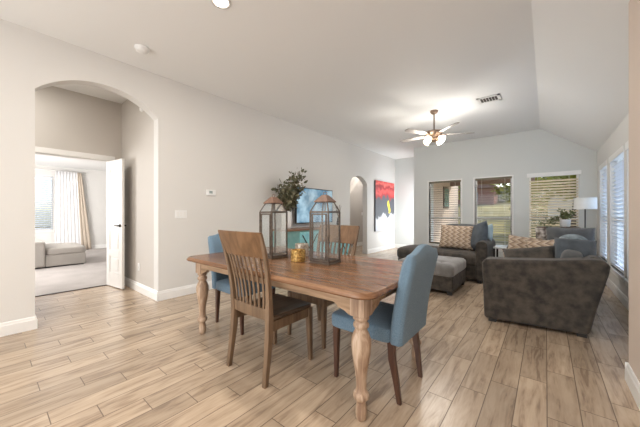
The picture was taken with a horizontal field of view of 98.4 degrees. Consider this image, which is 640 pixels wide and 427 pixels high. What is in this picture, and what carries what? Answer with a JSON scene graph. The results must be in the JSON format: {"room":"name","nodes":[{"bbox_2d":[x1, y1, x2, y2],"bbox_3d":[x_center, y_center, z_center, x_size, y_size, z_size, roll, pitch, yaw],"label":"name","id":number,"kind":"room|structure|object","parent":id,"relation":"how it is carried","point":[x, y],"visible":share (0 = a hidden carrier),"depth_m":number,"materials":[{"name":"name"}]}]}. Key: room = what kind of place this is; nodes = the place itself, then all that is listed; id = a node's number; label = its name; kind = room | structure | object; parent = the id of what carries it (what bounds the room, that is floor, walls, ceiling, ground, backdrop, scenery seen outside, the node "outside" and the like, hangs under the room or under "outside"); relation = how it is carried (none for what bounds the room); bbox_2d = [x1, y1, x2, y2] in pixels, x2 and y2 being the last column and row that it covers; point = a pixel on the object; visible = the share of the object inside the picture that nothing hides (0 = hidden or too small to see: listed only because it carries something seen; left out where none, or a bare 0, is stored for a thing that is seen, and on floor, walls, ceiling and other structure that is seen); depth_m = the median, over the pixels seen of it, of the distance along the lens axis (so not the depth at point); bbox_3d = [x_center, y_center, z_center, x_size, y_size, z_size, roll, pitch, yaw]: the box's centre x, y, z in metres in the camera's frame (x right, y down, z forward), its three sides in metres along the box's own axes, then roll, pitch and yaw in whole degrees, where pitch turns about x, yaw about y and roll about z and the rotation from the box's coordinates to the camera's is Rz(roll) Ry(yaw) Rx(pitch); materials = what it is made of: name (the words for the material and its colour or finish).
{"room":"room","nodes":[
{"label":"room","id":0,"kind":"room"},
{"bbox_2d":[35,165,106,244],"bbox_3d":[-8.064,-0.130,8.661,0.150,2.620,6.800,0,0,39],"label":"wall","id":1,"kind":"structure","parent":0,"point":[94,181],"depth_m":9.19,"materials":[{"name":"white paint"}]},
{"bbox_2d":[35,175,54,232],"bbox_3d":[-8.508,-0.291,8.074,0.155,1.713,1.110,0,0,39],"label":"window","id":2,"kind":"structure","parent":1,"relation":"in","point":[53,178],"depth_m":8.44,"materials":[{"name":"white paint"}]},
{"bbox_2d":[35,176,52,229],"bbox_3d":[-8.506,-0.320,8.072,0.060,1.592,1.006,0,0,39],"label":"window blind","id":3,"kind":"object","parent":2,"relation":"attached to","point":[37,182],"visible":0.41,"depth_m":8.31,"materials":[{"name":"white plastic"}]},
{"bbox_2d":[35,168,86,173],"bbox_3d":[-8.198,-1.310,8.221,0.024,0.024,1.950,0,0,39],"label":"curtain rod","id":4,"kind":"object","parent":1,"relation":"attached to","point":[35,168],"visible":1,"depth_m":8.45,"materials":[{"name":"white paint"}]},
{"bbox_2d":[55,171,80,243],"bbox_3d":[-7.858,-0.070,8.632,0.020,2.460,0.622,0,0,39],"label":"curtain","id":5,"kind":"object","parent":4,"relation":"hanging from","point":[67,218],"visible":0.91,"depth_m":8.61,"materials":[{"name":"white fabric"}]},
{"bbox_2d":[77,173,91,248],"bbox_3d":[-7.610,-0.070,8.934,0.020,2.461,0.366,0,0,39],"label":"curtain","id":6,"kind":"object","parent":4,"relation":"hanging from","point":[84,227],"visible":0.95,"depth_m":8.91,"materials":[{"name":"beige fabric"}]},
{"bbox_2d":[91,244,106,248],"bbox_3d":[-8.000,1.115,8.608,0.016,0.130,6.400,0,0,39],"label":"baseboard","id":7,"kind":"structure","parent":1,"relation":"attached to","point":[102,245],"depth_m":9.29,"materials":[{"name":"white paint"}]},
{"bbox_2d":[35,154,106,170],"bbox_3d":[-5.808,-1.505,6.815,6.180,0.130,6.800,0,0,39],"label":"ceiling","id":8,"kind":"structure","parent":0,"point":[39,159],"depth_m":7.96,"materials":[{"name":"white paint"}]},
{"bbox_2d":[35,86,120,160],"bbox_3d":[-4.027,-0.345,4.016,0.120,3.050,2.120,0,0,39],"label":"wall","id":9,"kind":"structure","parent":0,"point":[68,120],"depth_m":4.25,"materials":[{"name":"grey paint"}]},
{"bbox_2d":[35,146,114,162],"bbox_3d":[-3.920,0.115,4.142,0.147,2.130,1.370,0,0,39],"label":"trim","id":10,"kind":"structure","parent":9,"relation":"attached to","point":[44,151],"depth_m":4.22,"materials":[{"name":"white paint"}]},
{"bbox_2d":[107,158,125,288],"bbox_3d":[-3.268,0.159,4.412,0.530,2.018,0.153,0,0,31],"label":"door","id":11,"kind":"structure","parent":9,"relation":"in","point":[115,168],"depth_m":4.38,"materials":[{"name":"white paint"}]},
{"bbox_2d":[121,99,153,288],"bbox_3d":[-2.804,-0.345,4.311,1.400,3.050,0.115,0,0,39],"label":"wall","id":12,"kind":"structure","parent":0,"point":[137,127],"depth_m":4.17,"materials":[{"name":"grey paint"}]},
{"bbox_2d":[124,276,158,300],"bbox_3d":[-2.806,1.115,4.183,1.560,0.130,0.085,0,0,39],"label":"baseboard","id":13,"kind":"structure","parent":12,"relation":"attached to","point":[149,292],"depth_m":4.08,"materials":[{"name":"white paint"}]},
{"bbox_2d":[0,19,394,322],"bbox_3d":[-1.421,-0.345,4.779,0.150,3.050,12.800,0,0,39],"label":"wall","id":14,"kind":"structure","parent":0,"point":[203,140],"depth_m":3.96,"materials":[{"name":"white paint"}]},
{"bbox_2d":[175,210,186,217],"bbox_3d":[-1.989,0.010,3.958,0.010,0.115,0.165,0,0,39],"label":"light switch","id":15,"kind":"object","parent":14,"relation":"attached to","point":[178,213],"visible":1,"depth_m":3.95,"materials":[{"name":"white plastic"}]},
{"bbox_2d":[0,244,394,336],"bbox_3d":[-1.399,1.115,4.793,0.166,0.130,12.450,0,0,39],"label":"baseboard","id":16,"kind":"structure","parent":14,"relation":"attached to","point":[30,323],"depth_m":3.72,"materials":[{"name":"white paint"}]},
{"bbox_2d":[206,189,215,195],"bbox_3d":[-1.693,-0.325,4.304,0.030,0.090,0.150,0,0,39],"label":"thermostat","id":17,"kind":"object","parent":14,"relation":"attached to","point":[208,192],"visible":1,"depth_m":4.29,"materials":[{"name":"white plastic"}]},
{"bbox_2d":[295,187,331,223],"bbox_3d":[-0.130,-0.170,6.152,0.102,0.760,1.240,0,0,39],"label":"painting","id":18,"kind":"object","parent":14,"relation":"attached to","point":[306,201],"visible":0.77,"depth_m":5.98,"materials":[{"name":"blue"}]},
{"bbox_2d":[374,180,393,230],"bbox_3d":[2.090,-0.235,8.909,0.049,1.560,1.320,0,0,39],"label":"abstract painting","id":19,"kind":"object","parent":14,"relation":"attached to","point":[383,191],"visible":1,"depth_m":8.78,"materials":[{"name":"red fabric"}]},
{"bbox_2d":[0,0,539,158],"bbox_3d":[-0.976,-1.945,4.415,6.900,0.150,12.800,0,0,39],"label":"ceiling","id":20,"kind":"structure","parent":0,"point":[361,73],"depth_m":3.21,"materials":[{"name":"white paint"}]},
{"bbox_2d":[134,44,149,53],"bbox_3d":[-2.008,-1.845,3.121,0.150,0.050,0.150,0,0,39],"label":"smoke detector","id":21,"kind":"object","parent":20,"relation":"attached to","point":[140,48],"visible":1,"depth_m":3.09,"materials":[{"name":"white plastic"}]},
{"bbox_2d":[210,0,230,9],"bbox_3d":[-0.874,-1.865,2.439,0.176,0.008,0.176,0,0,39],"label":"recessed light","id":22,"kind":"object","parent":20,"relation":"in","point":[221,4],"visible":1,"depth_m":2.46,"materials":[{"name":"white paint"}]},
{"bbox_2d":[400,109,471,145],"bbox_3d":[2.066,-1.568,5.083,1.278,0.604,1.295,0,0,39],"label":"ceiling fan","id":23,"kind":"object","parent":20,"relation":"hanging from","point":[433,135],"visible":1,"depth_m":4.97,"materials":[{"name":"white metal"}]},
{"bbox_2d":[476,93,501,104],"bbox_3d":[2.760,-1.864,4.512,0.320,0.013,0.280,0,0,39],"label":"ceiling vent","id":24,"kind":"object","parent":20,"relation":"in","point":[496,97],"visible":1,"depth_m":4.50,"materials":[{"name":"white metal"}]},
{"bbox_2d":[0,245,639,426],"bbox_3d":[-1.827,1.227,5.111,14.500,0.106,12.800,0,0,39],"label":"floor","id":25,"kind":"structure","parent":0,"point":[102,356],"depth_m":2.09,"materials":[{"name":"brown wood"}]},
{"bbox_2d":[35,238,85,268],"bbox_3d":[-6.455,0.890,6.221,1.330,0.580,1.660,0,0,39],"label":"chaise","id":26,"kind":"object","parent":25,"relation":"on","point":[53,254],"visible":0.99,"depth_m":6.12,"materials":[{"name":"grey fabric"}]},
{"bbox_2d":[45,242,85,254],"bbox_3d":[-6.162,0.823,6.595,1.310,0.194,0.710,0,0,39],"label":"seat cushion","id":27,"kind":"object","parent":26,"relation":"on","point":[70,248],"depth_m":6.25,"materials":[{"name":"grey fabric"}]},
{"bbox_2d":[35,284,106,296],"bbox_3d":[-3.878,1.175,4.108,0.035,0.009,1.220,0,0,39],"label":"trim","id":28,"kind":"structure","parent":25,"relation":"on","point":[106,284],"depth_m":4.19,"materials":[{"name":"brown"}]},
{"bbox_2d":[208,234,274,334],"bbox_3d":[-0.848,0.690,3.018,0.623,0.980,0.480,0,0,39],"label":"upholstered chair","id":29,"kind":"object","parent":25,"relation":"on","point":[220,282],"visible":0.31,"depth_m":2.95,"materials":[{"name":"blue fabric"}]},
{"bbox_2d":[218,230,312,388],"bbox_3d":[-0.415,0.652,2.162,0.516,1.055,0.579,0,0,39],"label":"dining chair","id":30,"kind":"object","parent":25,"relation":"on","point":[278,311],"visible":1,"depth_m":2.02,"materials":[{"name":"brown wood"}]},
{"bbox_2d":[186,247,421,421],"bbox_3d":[-0.192,0.800,2.482,2.050,0.760,1.120,0,0,39],"label":"dining table","id":31,"kind":"object","parent":25,"relation":"on","point":[357,285],"visible":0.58,"depth_m":1.81,"materials":[{"name":"brown wood"}]},
{"bbox_2d":[259,194,287,259],"bbox_3d":[-0.448,0.117,2.659,0.204,0.605,0.204,0,0,42],"label":"candle lantern","id":32,"kind":"object","parent":31,"relation":"on","point":[280,213],"visible":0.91,"depth_m":2.66,"materials":[{"name":"brown metal"}]},
{"bbox_2d":[291,249,305,261],"bbox_3d":[-0.193,0.370,2.450,0.132,0.100,0.132,0,0,39],"label":"votive holder","id":33,"kind":"object","parent":31,"relation":"on","point":[297,255],"visible":1,"depth_m":2.40,"materials":[{"name":"gold metal"}]},
{"bbox_2d":[295,243,308,255],"bbox_3d":[-0.181,0.360,2.757,0.136,0.120,0.136,0,0,39],"label":"votive holder","id":34,"kind":"object","parent":31,"relation":"on","point":[297,245],"visible":0.67,"depth_m":2.71,"materials":[{"name":"glass"}]},
{"bbox_2d":[309,192,340,265],"bbox_3d":[0.044,0.117,2.360,0.204,0.605,0.204,0,0,34],"label":"candle lantern","id":35,"kind":"object","parent":31,"relation":"on","point":[324,199],"visible":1,"depth_m":2.32,"materials":[{"name":"brown metal"}]},
{"bbox_2d":[273,226,349,254],"bbox_3d":[-0.089,0.738,5.905,0.447,0.885,2.130,0,0,39],"label":"base cabinet","id":36,"kind":"object","parent":25,"relation":"on","point":[301,234],"visible":0.13,"depth_m":5.39,"materials":[{"name":"teal paint"}]},
{"bbox_2d":[271,167,307,228],"bbox_3d":[-0.485,-0.291,5.236,0.649,1.172,0.715,0,0,39],"label":"potted plant","id":37,"kind":"object","parent":36,"relation":"on","point":[289,196],"visible":0.94,"depth_m":5.19,"materials":[{"name":"green plant"}]},
{"bbox_2d":[287,225,359,348],"bbox_3d":[0.039,0.652,2.764,0.516,1.055,0.579,0,0,39],"label":"dining chair","id":38,"kind":"object","parent":25,"relation":"on","point":[349,233],"visible":0.39,"depth_m":2.80,"materials":[{"name":"brown wood"}]},
{"bbox_2d":[332,244,437,405],"bbox_3d":[0.455,0.690,1.979,0.623,0.980,0.480,0,0,39],"label":"upholstered chair","id":39,"kind":"object","parent":25,"relation":"on","point":[395,324],"visible":0.77,"depth_m":1.76,"materials":[{"name":"blue fabric"}]},
{"bbox_2d":[398,256,465,295],"bbox_3d":[1.834,0.951,4.533,0.860,0.458,0.880,0,0,39],"label":"tufted ottoman","id":40,"kind":"object","parent":25,"relation":"on","point":[450,272],"visible":0.48,"depth_m":4.07,"materials":[{"name":"grey fabric"}]},
{"bbox_2d":[397,224,494,283],"bbox_3d":[2.432,0.692,5.458,1.655,0.976,1.030,0,0,39],"label":"sofa","id":41,"kind":"object","parent":25,"relation":"on","point":[474,259],"visible":0.31,"depth_m":4.77,"materials":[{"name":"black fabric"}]},
{"bbox_2d":[397,245,475,265],"bbox_3d":[2.299,0.787,5.418,1.500,0.225,0.740,0,0,39],"label":"seat cushion","id":42,"kind":"object","parent":41,"relation":"on","point":[470,256],"depth_m":5.04,"materials":[{"name":"grey fabric"}]},
{"bbox_2d":[439,224,472,250],"bbox_3d":[2.581,0.445,5.226,0.617,0.467,0.227,0,0,36],"label":"throw pillow","id":43,"kind":"object","parent":41,"relation":"on","point":[459,237],"visible":0.98,"depth_m":5.16,"materials":[{"name":"fabric"}]},
{"bbox_2d":[446,224,475,225],"bbox_3d":[2.804,0.444,5.467,0.700,0.480,0.260,0,0,39],"label":"cushion","id":44,"kind":"object","parent":41,"relation":"on","point":[446,224],"depth_m":5.45,"materials":[{"name":"beige fabric"}]},
{"bbox_2d":[471,220,487,249],"bbox_3d":[2.855,0.420,5.027,0.248,0.604,0.616,0,0,-2],"label":"throw pillow","id":45,"kind":"object","parent":41,"relation":"on","point":[480,230],"visible":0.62,"depth_m":4.87,"materials":[{"name":"blue fabric"}]},
{"bbox_2d":[487,224,492,240],"bbox_3d":[3.111,0.380,5.180,0.148,0.389,0.394,0,0,0],"label":"throw pillow","id":46,"kind":"object","parent":41,"relation":"on","point":[490,227],"visible":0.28,"depth_m":5.04,"materials":[{"name":"blue fabric"}]},
{"bbox_2d":[493,245,507,256],"bbox_3d":[3.360,0.885,4.978,0.360,0.590,0.440,0,0,39],"label":"side table","id":47,"kind":"object","parent":25,"relation":"on","point":[497,247],"visible":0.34,"depth_m":4.94,"materials":[{"name":"white"}]},
{"bbox_2d":[482,246,610,337],"bbox_3d":[2.820,0.776,3.521,1.012,0.809,2.018,0,0,39],"label":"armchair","id":48,"kind":"object","parent":25,"relation":"on","point":[564,293],"visible":0.85,"depth_m":2.77,"materials":[{"name":"black fabric"}]},
{"bbox_2d":[508,234,542,248],"bbox_3d":[3.065,0.530,4.159,0.457,0.407,0.184,0,0,35],"label":"throw pillow","id":49,"kind":"object","parent":48,"relation":"on","point":[513,241],"visible":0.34,"depth_m":4.17,"materials":[{"name":"fabric"}]},
{"bbox_2d":[502,245,554,257],"bbox_3d":[2.424,0.573,3.185,0.565,0.424,0.305,0,0,37],"label":"pillow","id":50,"kind":"object","parent":48,"relation":"on","point":[546,251],"visible":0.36,"depth_m":3.18,"materials":[{"name":"fabric"}]},
{"bbox_2d":[526,240,553,247],"bbox_3d":[3.114,0.540,3.808,0.198,0.412,0.466,0,0,-45],"label":"throw pillow","id":51,"kind":"object","parent":48,"relation":"on","point":[539,243],"visible":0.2,"depth_m":3.85,"materials":[{"name":"fabric"}]},
{"bbox_2d":[535,228,546,239],"bbox_3d":[3.392,0.330,4.149,0.261,0.232,0.148,0,0,30],"label":"throw pillow","id":52,"kind":"object","parent":48,"relation":"on","point":[541,233],"visible":0.38,"depth_m":4.14,"materials":[{"name":"beige fabric"}]},
{"bbox_2d":[546,227,594,240],"bbox_3d":[3.467,0.445,3.829,0.520,0.512,0.244,0,0,35],"label":"throw pillow","id":53,"kind":"object","parent":48,"relation":"on","point":[588,233],"visible":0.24,"depth_m":3.81,"materials":[{"name":"grey fabric"}]},
{"bbox_2d":[553,234,587,244],"bbox_3d":[2.828,0.354,3.119,0.359,0.248,0.171,0,0,39],"label":"throw blanket","id":54,"kind":"object","parent":48,"relation":"on","point":[568,236],"visible":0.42,"depth_m":3.06,"materials":[{"name":"fabric"}]},
{"bbox_2d":[560,249,582,257],"bbox_3d":[2.797,0.567,3.125,0.231,0.393,0.710,0,0,39],"label":"pillow","id":55,"kind":"object","parent":48,"relation":"on","point":[568,253],"depth_m":2.86,"materials":[{"name":"grey fabric"}]},
{"bbox_2d":[554,237,596,257],"bbox_3d":[2.750,0.455,2.984,0.347,0.370,0.310,0,0,43],"label":"throw pillow","id":56,"kind":"object","parent":48,"relation":"on","point":[586,247],"visible":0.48,"depth_m":2.93,"materials":[{"name":"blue fabric"}]},
{"bbox_2d":[536,226,579,227],"bbox_3d":[4.693,0.723,5.463,0.650,0.915,0.440,0,0,39],"label":"table","id":57,"kind":"object","parent":25,"relation":"on","point":[537,226],"visible":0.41,"depth_m":5.43,"materials":[{"name":"brown wood"}]},
{"bbox_2d":[539,208,575,226],"bbox_3d":[4.684,0.083,5.467,0.553,0.385,0.214,0,0,39],"label":"potted plant","id":58,"kind":"object","parent":57,"relation":"on","point":[565,221],"visible":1,"depth_m":5.36,"materials":[{"name":"green plant"}]},
{"bbox_2d":[573,197,596,227],"bbox_3d":[5.034,0.443,5.249,0.330,1.475,0.330,0,0,39],"label":"floor lamp","id":59,"kind":"object","parent":25,"relation":"on","point":[578,203],"visible":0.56,"depth_m":5.15,"materials":[{"name":"grey fabric"}]},
{"bbox_2d":[350,177,362,241],"bbox_3d":[0.968,-0.345,8.767,1.200,3.050,4.400,0,0,39],"label":"wall","id":60,"kind":"structure","parent":0,"point":[356,187],"depth_m":10.04,"materials":[{"name":"grey paint"}]},
{"bbox_2d":[395,157,433,244],"bbox_3d":[3.067,-0.345,9.280,1.400,3.050,0.150,0,0,39],"label":"wall","id":61,"kind":"structure","parent":0,"point":[404,167],"depth_m":9.33,"materials":[{"name":"white paint"}]},
{"bbox_2d":[395,244,405,247],"bbox_3d":[3.026,1.115,9.206,1.130,0.130,0.016,0,0,39],"label":"baseboard","id":62,"kind":"structure","parent":61,"relation":"attached to","point":[396,245],"depth_m":9.47,"materials":[{"name":"white paint"}]},
{"bbox_2d":[434,182,457,241],"bbox_3d":[4.204,-0.195,10.513,1.200,3.050,3.200,0,0,39],"label":"wall","id":63,"kind":"structure","parent":0,"point":[437,195],"depth_m":9.66,"materials":[{"name":"beige paint"}]},
{"bbox_2d":[443,186,448,207],"bbox_3d":[4.555,-0.570,9.968,0.034,0.760,0.660,0,0,39],"label":"window","id":64,"kind":"structure","parent":63,"relation":"in","point":[445,189],"depth_m":9.83,"materials":[{"name":"grey glass"}]},
{"bbox_2d":[450,177,534,185],"bbox_3d":[4.893,-1.180,8.496,2.620,0.280,3.450,0,0,39],"label":"ceiling","id":65,"kind":"structure","parent":0,"point":[495,181],"depth_m":9.60,"materials":[{"name":"brown"}]},
{"bbox_2d":[414,129,596,256],"bbox_3d":[4.218,-0.345,6.723,3.860,3.050,0.150,0,0,39],"label":"wall","id":66,"kind":"structure","parent":0,"point":[518,154],"depth_m":6.49,"materials":[{"name":"white paint"}]},
{"bbox_2d":[427,179,461,245],"bbox_3d":[3.346,0.004,7.401,0.890,1.803,0.155,0,0,39],"label":"window","id":67,"kind":"structure","parent":66,"relation":"in","point":[430,191],"depth_m":7.58,"materials":[{"name":"white paint"}]},
{"bbox_2d":[430,180,460,243],"bbox_3d":[3.344,-0.025,7.399,0.786,1.682,0.060,0,0,39],"label":"window blind","id":68,"kind":"object","parent":67,"relation":"attached to","point":[455,181],"visible":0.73,"depth_m":7.40,"materials":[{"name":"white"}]},
{"bbox_2d":[473,175,513,251],"bbox_3d":[4.197,0.004,6.705,0.850,1.803,0.155,0,0,39],"label":"window","id":69,"kind":"structure","parent":66,"relation":"in","point":[512,178],"depth_m":6.59,"materials":[{"name":"white paint"}]},
{"bbox_2d":[475,176,511,244],"bbox_3d":[4.196,-0.025,6.703,0.746,1.682,0.060,0,0,39],"label":"window blind","id":70,"kind":"object","parent":69,"relation":"attached to","point":[510,176],"visible":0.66,"depth_m":6.65,"materials":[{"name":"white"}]},
{"bbox_2d":[529,175,578,237],"bbox_3d":[5.056,0.018,6.002,0.910,1.775,0.155,0,0,39],"label":"window","id":71,"kind":"structure","parent":66,"relation":"in","point":[577,176],"depth_m":5.96,"materials":[{"name":"white paint"}]},
{"bbox_2d":[527,170,580,237],"bbox_3d":[5.046,-0.040,5.990,0.896,1.711,0.087,0,0,39],"label":"window blind","id":72,"kind":"object","parent":71,"relation":"attached to","point":[574,172],"visible":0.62,"depth_m":6.01,"materials":[{"name":"beige plastic"}]},
{"bbox_2d":[531,0,629,151],"bbox_3d":[1.713,-1.569,1.415,1.060,0.903,11.560,0,0,39],"label":"ceiling","id":73,"kind":"structure","parent":0,"point":[581,46],"depth_m":2.99,"materials":[{"name":"white paint"}]},
{"bbox_2d":[597,113,628,297],"bbox_3d":[4.104,-0.045,3.652,0.150,2.450,5.050,0,0,39],"label":"wall","id":74,"kind":"structure","parent":0,"point":[619,137],"depth_m":4.38,"materials":[{"name":"white paint"}]},
{"bbox_2d":[599,169,606,262],"bbox_3d":[5.092,0.018,4.904,0.155,1.775,0.880,0,0,39],"label":"window","id":75,"kind":"structure","parent":74,"relation":"in","point":[605,169],"depth_m":5.16,"materials":[{"name":"white paint"}]},
{"bbox_2d":[599,160,606,259],"bbox_3d":[5.080,-0.040,4.915,0.087,1.711,0.866,0,0,39],"label":"window blind","id":76,"kind":"object","parent":75,"relation":"attached to","point":[603,166],"visible":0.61,"depth_m":5.01,"materials":[{"name":"white plastic"}]},
{"bbox_2d":[610,156,624,282],"bbox_3d":[4.339,0.018,3.983,0.155,1.775,1.100,0,0,39],"label":"window","id":77,"kind":"structure","parent":74,"relation":"in","point":[614,271],"depth_m":4.31,"materials":[{"name":"white paint"}]},
{"bbox_2d":[609,145,623,273],"bbox_3d":[4.326,-0.040,3.993,0.087,1.711,1.086,0,0,39],"label":"window blind","id":78,"kind":"object","parent":77,"relation":"attached to","point":[619,168],"visible":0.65,"depth_m":4.04,"materials":[{"name":"white plastic"}]},
{"bbox_2d":[625,140,628,149],"bbox_3d":[3.576,-0.040,3.076,0.087,1.711,1.056,0,0,39],"label":"window blind","id":79,"kind":"object","parent":74,"relation":"attached to","point":[627,142],"visible":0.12,"depth_m":3.42,"materials":[{"name":"white plastic"}]},
{"bbox_2d":[623,278,628,287],"bbox_3d":[3.589,0.018,3.066,0.155,1.775,1.070,0,0,39],"label":"window","id":80,"kind":"structure","parent":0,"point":[625,279],"depth_m":3.42,"materials":[{"name":"white paint"}]},
{"bbox_2d":[629,0,639,381],"bbox_3d":[0.310,-0.170,-0.719,0.490,2.700,6.480,0,0,39],"label":"wall","id":81,"kind":"structure","parent":0,"point":[634,5],"depth_m":1.79,"materials":[{"name":"beige paint"}]},
{"bbox_2d":[606,278,639,409],"bbox_3d":[1.866,1.115,1.316,0.356,0.130,11.200,0,0,39],"label":"baseboard","id":82,"kind":"structure","parent":81,"relation":"attached to","point":[631,379],"depth_m":1.90,"materials":[{"name":"white paint"}]},
{"label":"outside","id":83,"kind":"structure","parent":0,"visible":0},
{"bbox_2d":[35,201,560,244],"bbox_3d":[20.889,-0.050,25.547,80.000,2.780,90.000,0,0,39],"label":"lawn","id":84,"kind":"structure","parent":83,"point":[494,209],"depth_m":18.90,"materials":[{"name":"green plant"}]},
{"bbox_2d":[458,184,498,204],"bbox_3d":[17.974,-1.820,31.935,4.800,4.200,3.800,0,0,39],"label":"house","id":85,"kind":"structure","parent":84,"relation":"on","point":[487,187],"depth_m":29.95,"materials":[{"name":"brown"}]},
{"bbox_2d":[498,186,544,201],"bbox_3d":[27.814,-1.945,26.679,22.490,2.450,0.120,0,0,39],"label":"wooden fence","id":86,"kind":"object","parent":84,"relation":"on","point":[499,196],"visible":0.02,"depth_m":32.10,"materials":[{"name":"brown wood"}]},
{"bbox_2d":[490,175,563,209],"bbox_3d":[9.197,-0.710,12.425,2.852,4.404,3.296,0,0,39],"label":"tree","id":87,"kind":"object","parent":84,"relation":"on","point":[507,187],"visible":0.13,"depth_m":11.85,"materials":[{"name":"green plant"}]},
{"bbox_2d":[545,178,572,217],"bbox_3d":[18.844,-0.820,16.885,8.400,4.800,6.600,0,0,39],"label":"house","id":88,"kind":"structure","parent":84,"relation":"on","point":[545,178],"depth_m":16.69,"materials":[{"name":"beige"}]},
{"bbox_2d":[543,175,575,226],"bbox_3d":[12.522,-0.964,13.689,3.064,4.212,3.082,0,0,39],"label":"tree","id":89,"kind":"object","parent":84,"relation":"on","point":[565,176],"visible":0.13,"depth_m":13.54,"materials":[{"name":"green plant"}]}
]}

